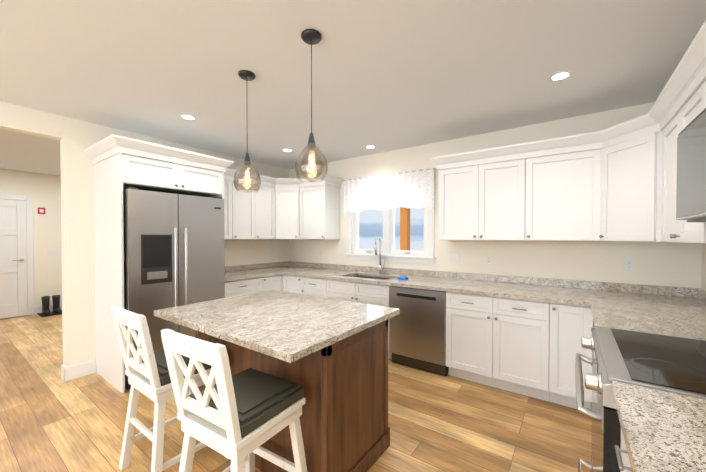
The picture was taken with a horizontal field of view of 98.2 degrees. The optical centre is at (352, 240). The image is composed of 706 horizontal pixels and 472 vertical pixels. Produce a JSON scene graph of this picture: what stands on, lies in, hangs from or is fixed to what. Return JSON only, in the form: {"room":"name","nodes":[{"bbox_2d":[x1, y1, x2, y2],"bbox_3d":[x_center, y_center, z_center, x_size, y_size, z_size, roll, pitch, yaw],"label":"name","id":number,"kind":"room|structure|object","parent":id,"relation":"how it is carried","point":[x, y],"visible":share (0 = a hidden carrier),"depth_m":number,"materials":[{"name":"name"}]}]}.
{"room":"kitchen","nodes":[
{"label":"kitchen","id":0,"kind":"room"},
{"bbox_2d":[0,169,61,318],"bbox_3d":[-6.470,0.060,4.757,0.120,2.580,7.200,1,1,36],"label":"wall","id":1,"kind":"structure","parent":0,"point":[44,190],"depth_m":5.67,"materials":[{"name":"beige paint"}]},
{"bbox_2d":[0,199,27,318],"bbox_3d":[-6.061,0.314,5.131,0.103,2.040,0.820,1,1,36],"label":"hall door","id":2,"kind":"structure","parent":1,"relation":"in","point":[13,266],"depth_m":5.34,"materials":[{"name":"white wood"}]},
{"bbox_2d":[0,194,33,314],"bbox_3d":[-6.098,0.273,5.157,0.021,2.145,0.990,1,1,36],"label":"door frame","id":3,"kind":"structure","parent":1,"relation":"attached to","point":[30,263],"depth_m":5.51,"materials":[{"name":"white wood"}]},
{"bbox_2d":[38,207,44,213],"bbox_3d":[-5.749,-0.551,5.648,0.004,0.120,0.100,1,1,36],"label":"sign","id":4,"kind":"object","parent":1,"relation":"attached to","point":[41,210],"visible":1,"depth_m":5.65,"materials":[{"name":"red"}]},
{"bbox_2d":[34,303,61,313],"bbox_3d":[-5.307,1.264,6.274,0.019,0.135,1.726,1,1,36],"label":"baseboard","id":5,"kind":"structure","parent":1,"relation":"attached to","point":[38,309],"depth_m":5.64,"materials":[{"name":"white wood"}]},
{"bbox_2d":[48,249,56,254],"bbox_3d":[-5.666,0.218,5.770,0.008,0.115,0.118,1,1,36],"label":"light switch","id":6,"kind":"object","parent":1,"relation":"attached to","point":[52,251],"visible":1,"depth_m":5.77,"materials":[{"name":"white plastic"}]},
{"bbox_2d":[0,101,288,366],"bbox_3d":[-3.260,0.089,2.456,0.120,2.580,7.200,1,1,36],"label":"wall","id":7,"kind":"structure","parent":0,"point":[76,137],"depth_m":3.08,"materials":[{"name":"beige paint"}]},
{"bbox_2d":[61,360,95,378],"bbox_3d":[-2.313,1.294,3.905,0.020,0.135,2.087,1,1,36],"label":"baseboard","id":8,"kind":"structure","parent":7,"relation":"attached to","point":[77,371],"depth_m":3.05,"materials":[{"name":"white wood"}]},
{"bbox_2d":[92,138,223,197],"bbox_3d":[-2.083,-0.725,3.348,0.738,0.397,0.960,1,1,36],"label":"upper cabinet","id":9,"kind":"object","parent":7,"relation":"attached to","point":[119,164],"depth_m":3.00,"materials":[{"name":"white wood"}]},
{"bbox_2d":[222,166,239,239],"bbox_3d":[-1.827,-0.474,4.042,0.348,0.917,0.416,1,1,36],"label":"upper cabinet","id":10,"kind":"object","parent":7,"relation":"attached to","point":[231,198],"depth_m":4.04,"materials":[{"name":"white wood"}]},
{"bbox_2d":[240,171,259,239],"bbox_3d":[-1.638,-0.477,4.306,0.348,0.917,0.476,1,1,36],"label":"upper cabinet","id":11,"kind":"object","parent":7,"relation":"attached to","point":[249,202],"depth_m":4.29,"materials":[{"name":"white wood"}]},
{"bbox_2d":[260,175,271,239],"bbox_3d":[-1.448,-0.481,4.571,0.348,0.917,0.417,1,1,36],"label":"upper cabinet","id":12,"kind":"object","parent":7,"relation":"attached to","point":[265,191],"depth_m":4.51,"materials":[{"name":"white wood"}]},
{"bbox_2d":[272,178,303,238],"bbox_3d":[-1.036,-0.484,4.869,0.670,0.917,0.669,1,1,36],"label":"upper cabinet","id":13,"kind":"object","parent":7,"relation":"attached to","point":[285,208],"depth_m":4.65,"materials":[{"name":"white wood"}]},
{"bbox_2d":[0,314,591,471],"bbox_3d":[-2.834,1.408,2.166,9.070,0.050,7.440,1,1,36],"label":"floor","id":14,"kind":"structure","parent":0,"point":[51,420],"depth_m":2.30,"materials":[{"name":"brown wood"}]},
{"bbox_2d":[37,310,61,316],"bbox_3d":[-5.409,1.327,5.747,0.370,0.022,0.680,1,1,36],"label":"mat","id":15,"kind":"object","parent":14,"relation":"on","point":[51,314],"visible":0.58,"depth_m":5.51,"materials":[{"name":"black rubber"}]},
{"bbox_2d":[41,296,52,314],"bbox_3d":[-5.545,1.172,5.535,0.225,0.312,0.109,1,1,36],"label":"boot","id":16,"kind":"object","parent":15,"relation":"on","point":[46,303],"depth_m":5.53,"materials":[{"name":"black rubber"}]},
{"bbox_2d":[53,295,60,313],"bbox_3d":[-5.464,1.171,5.649,0.225,0.312,0.109,1,1,36],"label":"boot","id":17,"kind":"object","parent":15,"relation":"on","point":[56,298],"depth_m":5.64,"materials":[{"name":"black rubber"}]},
{"bbox_2d":[111,306,228,471],"bbox_3d":[-1.110,0.885,1.895,0.476,1.002,0.513,1,1,36],"label":"stool","id":18,"kind":"object","parent":14,"relation":"on","point":[147,371],"visible":0.71,"depth_m":1.71,"materials":[{"name":"white wood"}]},
{"bbox_2d":[123,187,224,389],"bbox_3d":[-2.019,0.439,3.317,0.838,1.858,0.930,1,1,36],"label":"fridge","id":19,"kind":"object","parent":14,"relation":"on","point":[174,250],"visible":0.6,"depth_m":3.00,"materials":[{"name":"silver metal"}]},
{"bbox_2d":[161,329,306,471],"bbox_3d":[-0.536,0.891,1.458,0.476,1.002,0.513,0,1,32],"label":"stool","id":20,"kind":"object","parent":14,"relation":"on","point":[238,420],"visible":1,"depth_m":1.33,"materials":[{"name":"white wood"}]},
{"bbox_2d":[225,276,268,297],"bbox_3d":[-1.641,0.924,4.091,0.613,0.870,0.681,1,1,36],"label":"base cabinet","id":21,"kind":"object","parent":14,"relation":"on","point":[248,286],"depth_m":3.94,"materials":[{"name":"white wood"}]},
{"bbox_2d":[269,275,276,289],"bbox_3d":[-1.393,0.919,4.437,0.613,0.870,0.412,1,1,36],"label":"base cabinet","id":22,"kind":"object","parent":14,"relation":"on","point":[272,279],"depth_m":4.30,"materials":[{"name":"white wood"}]},
{"bbox_2d":[277,274,283,290],"bbox_3d":[-1.078,0.914,4.860,0.633,0.870,0.761,1,1,36],"label":"base cabinet","id":23,"kind":"object","parent":14,"relation":"on","point":[280,278],"depth_m":4.40,"materials":[{"name":"white wood"}]},
{"bbox_2d":[225,264,280,281],"bbox_3d":[-1.551,0.428,4.171,0.660,0.116,0.927,1,1,36],"label":"countertop","id":24,"kind":"structure","parent":23,"relation":"on","point":[239,272],"depth_m":4.38,"materials":[{"name":"stone"}]},
{"bbox_2d":[173,322,389,471],"bbox_3d":[-0.523,0.948,2.100,1.306,0.872,0.836,1,1,36],"label":"kitchen island","id":25,"kind":"object","parent":14,"relation":"on","point":[329,356],"depth_m":1.73,"materials":[{"name":"brown wood"}]},
{"bbox_2d":[154,290,399,361],"bbox_3d":[-0.514,0.492,2.103,1.340,0.037,1.020,1,1,36],"label":"island countertop","id":26,"kind":"structure","parent":25,"relation":"on","point":[284,326],"depth_m":1.85,"materials":[{"name":"beige stone"}]},
{"bbox_2d":[284,275,303,293],"bbox_3d":[-0.624,0.918,4.574,0.430,0.870,0.698,1,1,36],"label":"base cabinet","id":27,"kind":"object","parent":14,"relation":"on","point":[294,284],"depth_m":4.30,"materials":[{"name":"white wood"}]},
{"bbox_2d":[257,261,705,306],"bbox_3d":[0.650,0.533,3.624,4.876,0.312,0.748,1,1,36],"label":"countertop","id":28,"kind":"structure","parent":27,"relation":"on","point":[561,291],"depth_m":3.17,"materials":[{"name":"stone"}]},
{"bbox_2d":[375,237,384,273],"bbox_3d":[0.358,0.200,4.079,0.101,0.495,0.157,1,1,36],"label":"faucet","id":29,"kind":"object","parent":28,"relation":"on","point":[380,265],"visible":1,"depth_m":4.11,"materials":[{"name":"silver metal"}]},
{"bbox_2d":[304,277,363,302],"bbox_3d":[-0.319,0.920,4.355,0.560,0.870,0.698,1,1,36],"label":"base cabinet","id":30,"kind":"object","parent":14,"relation":"on","point":[327,288],"depth_m":3.86,"materials":[{"name":"white wood"}]},
{"bbox_2d":[389,286,448,375],"bbox_3d":[0.844,0.933,3.479,0.624,0.866,0.650,1,1,36],"label":"dishwasher","id":31,"kind":"object","parent":14,"relation":"on","point":[417,331],"visible":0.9,"depth_m":3.20,"materials":[{"name":"silver metal"}]},
{"bbox_2d":[446,292,559,403],"bbox_3d":[1.499,0.937,3.051,0.927,0.870,0.698,1,1,36],"label":"base cabinet","id":32,"kind":"object","parent":14,"relation":"on","point":[527,347],"depth_m":2.74,"materials":[{"name":"white wood"}]},
{"bbox_2d":[560,304,592,408],"bbox_3d":[1.919,0.941,2.750,0.346,0.870,0.698,1,1,36],"label":"base cabinet","id":33,"kind":"object","parent":14,"relation":"on","point":[576,322],"depth_m":2.45,"materials":[{"name":"white wood"}]},
{"bbox_2d":[590,319,594,409],"bbox_3d":[1.915,0.952,1.825,0.718,0.870,0.842,1,1,36],"label":"base cabinet","id":34,"kind":"object","parent":14,"relation":"on","point":[592,329],"depth_m":2.07,"materials":[{"name":"white wood"}]},
{"bbox_2d":[589,289,705,339],"bbox_3d":[1.885,0.457,1.799,0.743,0.116,0.777,1,1,36],"label":"countertop","id":35,"kind":"structure","parent":34,"relation":"on","point":[685,317],"depth_m":2.00,"materials":[{"name":"stone"}]},
{"bbox_2d":[615,429,631,471],"bbox_3d":[1.063,0.967,0.637,0.718,0.870,0.526,1,1,36],"label":"base cabinet","id":36,"kind":"object","parent":14,"relation":"on","point":[624,464],"depth_m":0.91,"materials":[{"name":"white wood"}]},
{"bbox_2d":[612,380,705,471],"bbox_3d":[1.048,0.472,0.631,0.743,0.116,0.547,1,1,36],"label":"countertop","id":37,"kind":"structure","parent":36,"relation":"on","point":[663,431],"depth_m":0.80,"materials":[{"name":"stone"}]},
{"bbox_2d":[575,326,705,471],"bbox_3d":[1.385,0.935,1.208,0.824,0.920,0.770,1,1,36],"label":"range","id":38,"kind":"object","parent":14,"relation":"on","point":[672,364],"visible":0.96,"depth_m":1.20,"materials":[{"name":"silver metal"}]},
{"bbox_2d":[0,0,705,175],"bbox_3d":[-2.834,-1.222,2.133,9.070,0.050,7.440,1,1,36],"label":"ceiling","id":39,"kind":"structure","parent":0,"point":[389,75],"depth_m":2.11,"materials":[{"name":"white paint"}]},
{"bbox_2d":[180,115,195,120],"bbox_3d":[-1.610,-1.203,2.991,0.140,0.007,0.140,1,1,36],"label":"recessed light","id":40,"kind":"object","parent":39,"relation":"in","point":[187,117],"visible":1,"depth_m":2.99,"materials":[{"name":"white"}]},
{"bbox_2d":[233,70,260,192],"bbox_3d":[-0.763,-0.777,2.204,0.188,0.839,0.188,1,1,36],"label":"pendant light","id":41,"kind":"object","parent":39,"relation":"hanging from","point":[247,75],"visible":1,"depth_m":2.20,"materials":[{"name":"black glass"}]},
{"bbox_2d":[295,29,327,181],"bbox_3d":[-0.242,-0.772,1.781,0.188,0.839,0.188,1,1,36],"label":"pendant light","id":42,"kind":"object","parent":39,"relation":"hanging from","point":[311,37],"visible":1,"depth_m":1.77,"materials":[{"name":"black glass"}]},
{"bbox_2d":[365,145,375,148],"bbox_3d":[0.228,-1.216,3.974,0.140,0.007,0.140,1,1,36],"label":"recessed light","id":43,"kind":"object","parent":39,"relation":"in","point":[370,147],"visible":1,"depth_m":3.98,"materials":[{"name":"white"}]},
{"bbox_2d":[549,71,571,80],"bbox_3d":[1.505,-1.194,2.221,0.140,0.007,0.140,1,1,36],"label":"recessed light","id":44,"kind":"object","parent":39,"relation":"in","point":[561,75],"visible":1,"depth_m":2.22,"materials":[{"name":"white"}]},
{"bbox_2d":[289,95,701,287],"bbox_3d":[0.904,0.070,3.973,5.120,2.580,0.120,1,1,36],"label":"wall","id":45,"kind":"structure","parent":0,"point":[668,264],"depth_m":3.23,"materials":[{"name":"beige paint"}]},
{"bbox_2d":[304,174,339,239],"bbox_3d":[-0.509,-0.482,4.689,0.518,0.917,0.348,1,1,36],"label":"upper cabinet","id":46,"kind":"object","parent":45,"relation":"attached to","point":[321,203],"depth_m":4.52,"materials":[{"name":"white wood"}]},
{"bbox_2d":[344,206,435,263],"bbox_3d":[0.483,-0.273,4.240,1.400,1.120,0.170,1,1,36],"label":"window","id":47,"kind":"structure","parent":45,"relation":"in","point":[389,253],"depth_m":4.22,"materials":[{"name":"white wood"}]},
{"bbox_2d":[343,167,436,216],"bbox_3d":[0.441,-0.622,4.163,1.415,0.560,0.092,1,1,36],"label":"valance curtain","id":48,"kind":"object","parent":45,"relation":"attached to","point":[411,189],"visible":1,"depth_m":4.07,"materials":[{"name":"fabric"}]},
{"bbox_2d":[449,253,458,262],"bbox_3d":[1.216,0.212,3.672,0.118,0.115,0.008,1,1,36],"label":"electrical outlet","id":49,"kind":"object","parent":45,"relation":"attached to","point":[453,258],"visible":1,"depth_m":3.67,"materials":[{"name":"white plastic"}]},
{"bbox_2d":[438,144,513,239],"bbox_3d":[1.429,-0.465,3.299,0.911,0.916,0.348,1,1,36],"label":"upper cabinet","id":50,"kind":"object","parent":45,"relation":"attached to","point":[476,202],"depth_m":3.18,"materials":[{"name":"white wood"}]},
{"bbox_2d":[486,254,492,264],"bbox_3d":[1.533,0.212,3.445,0.072,0.115,0.007,1,1,36],"label":"electrical outlet","id":51,"kind":"object","parent":45,"relation":"attached to","point":[489,259],"visible":1,"depth_m":3.44,"materials":[{"name":"white plastic"}]},
{"bbox_2d":[514,133,589,240],"bbox_3d":[1.961,-0.460,2.892,0.672,0.916,0.389,1,1,36],"label":"upper cabinet","id":52,"kind":"object","parent":45,"relation":"attached to","point":[552,193],"depth_m":2.80,"materials":[{"name":"white wood"}]},
{"bbox_2d":[624,258,633,271],"bbox_3d":[2.489,0.218,2.759,0.072,0.115,0.007,1,1,36],"label":"electrical outlet","id":53,"kind":"object","parent":45,"relation":"attached to","point":[628,264],"visible":1,"depth_m":2.76,"materials":[{"name":"white plastic"}]},
{"bbox_2d":[701,245,705,289],"bbox_3d":[0.768,0.126,-0.507,0.120,2.580,7.320,1,1,36],"label":"wall","id":54,"kind":"structure","parent":0,"point":[703,276],"depth_m":2.46,"materials":[{"name":"beige paint"}]},
{"bbox_2d":[590,108,661,241],"bbox_3d":[2.348,-0.454,2.412,0.719,0.916,0.719,1,1,36],"label":"upper cabinet","id":55,"kind":"object","parent":54,"relation":"attached to","point":[619,183],"depth_m":2.37,"materials":[{"name":"white wood"}]},
{"bbox_2d":[662,52,705,244],"bbox_3d":[2.071,-0.445,1.708,0.348,0.916,0.866,1,1,36],"label":"upper cabinet","id":56,"kind":"object","parent":54,"relation":"attached to","point":[673,230],"depth_m":1.83,"materials":[{"name":"white wood"}]},
{"bbox_2d":[702,44,705,110],"bbox_3d":[1.688,-0.709,1.171,0.348,0.374,0.442,1,1,36],"label":"upper cabinet","id":57,"kind":"object","parent":54,"relation":"attached to","point":[703,45],"depth_m":1.45,"materials":[{"name":"white wood"}]},
{"bbox_2d":[676,108,705,221],"bbox_3d":[1.553,-0.300,1.073,0.443,0.433,0.766,1,1,36],"label":"microwave","id":58,"kind":"object","parent":57,"relation":"attached to","point":[691,177],"visible":1,"depth_m":1.31,"materials":[{"name":"silver metal"}]},
{"label":"outside","id":59,"kind":"structure","parent":0,"visible":0},
{"bbox_2d":[359,207,423,250],"bbox_3d":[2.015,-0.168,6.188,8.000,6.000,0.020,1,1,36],"label":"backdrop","id":60,"kind":"structure","parent":59,"point":[370,226],"depth_m":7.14,"materials":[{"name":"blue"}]},
{"bbox_2d":[400,207,409,249],"bbox_3d":[0.814,0.490,4.779,0.116,2.120,0.116,1,1,36],"label":"post","id":61,"kind":"object","parent":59,"point":[404,228],"visible":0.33,"depth_m":4.73,"materials":[{"name":"orange wood"}]}
]}

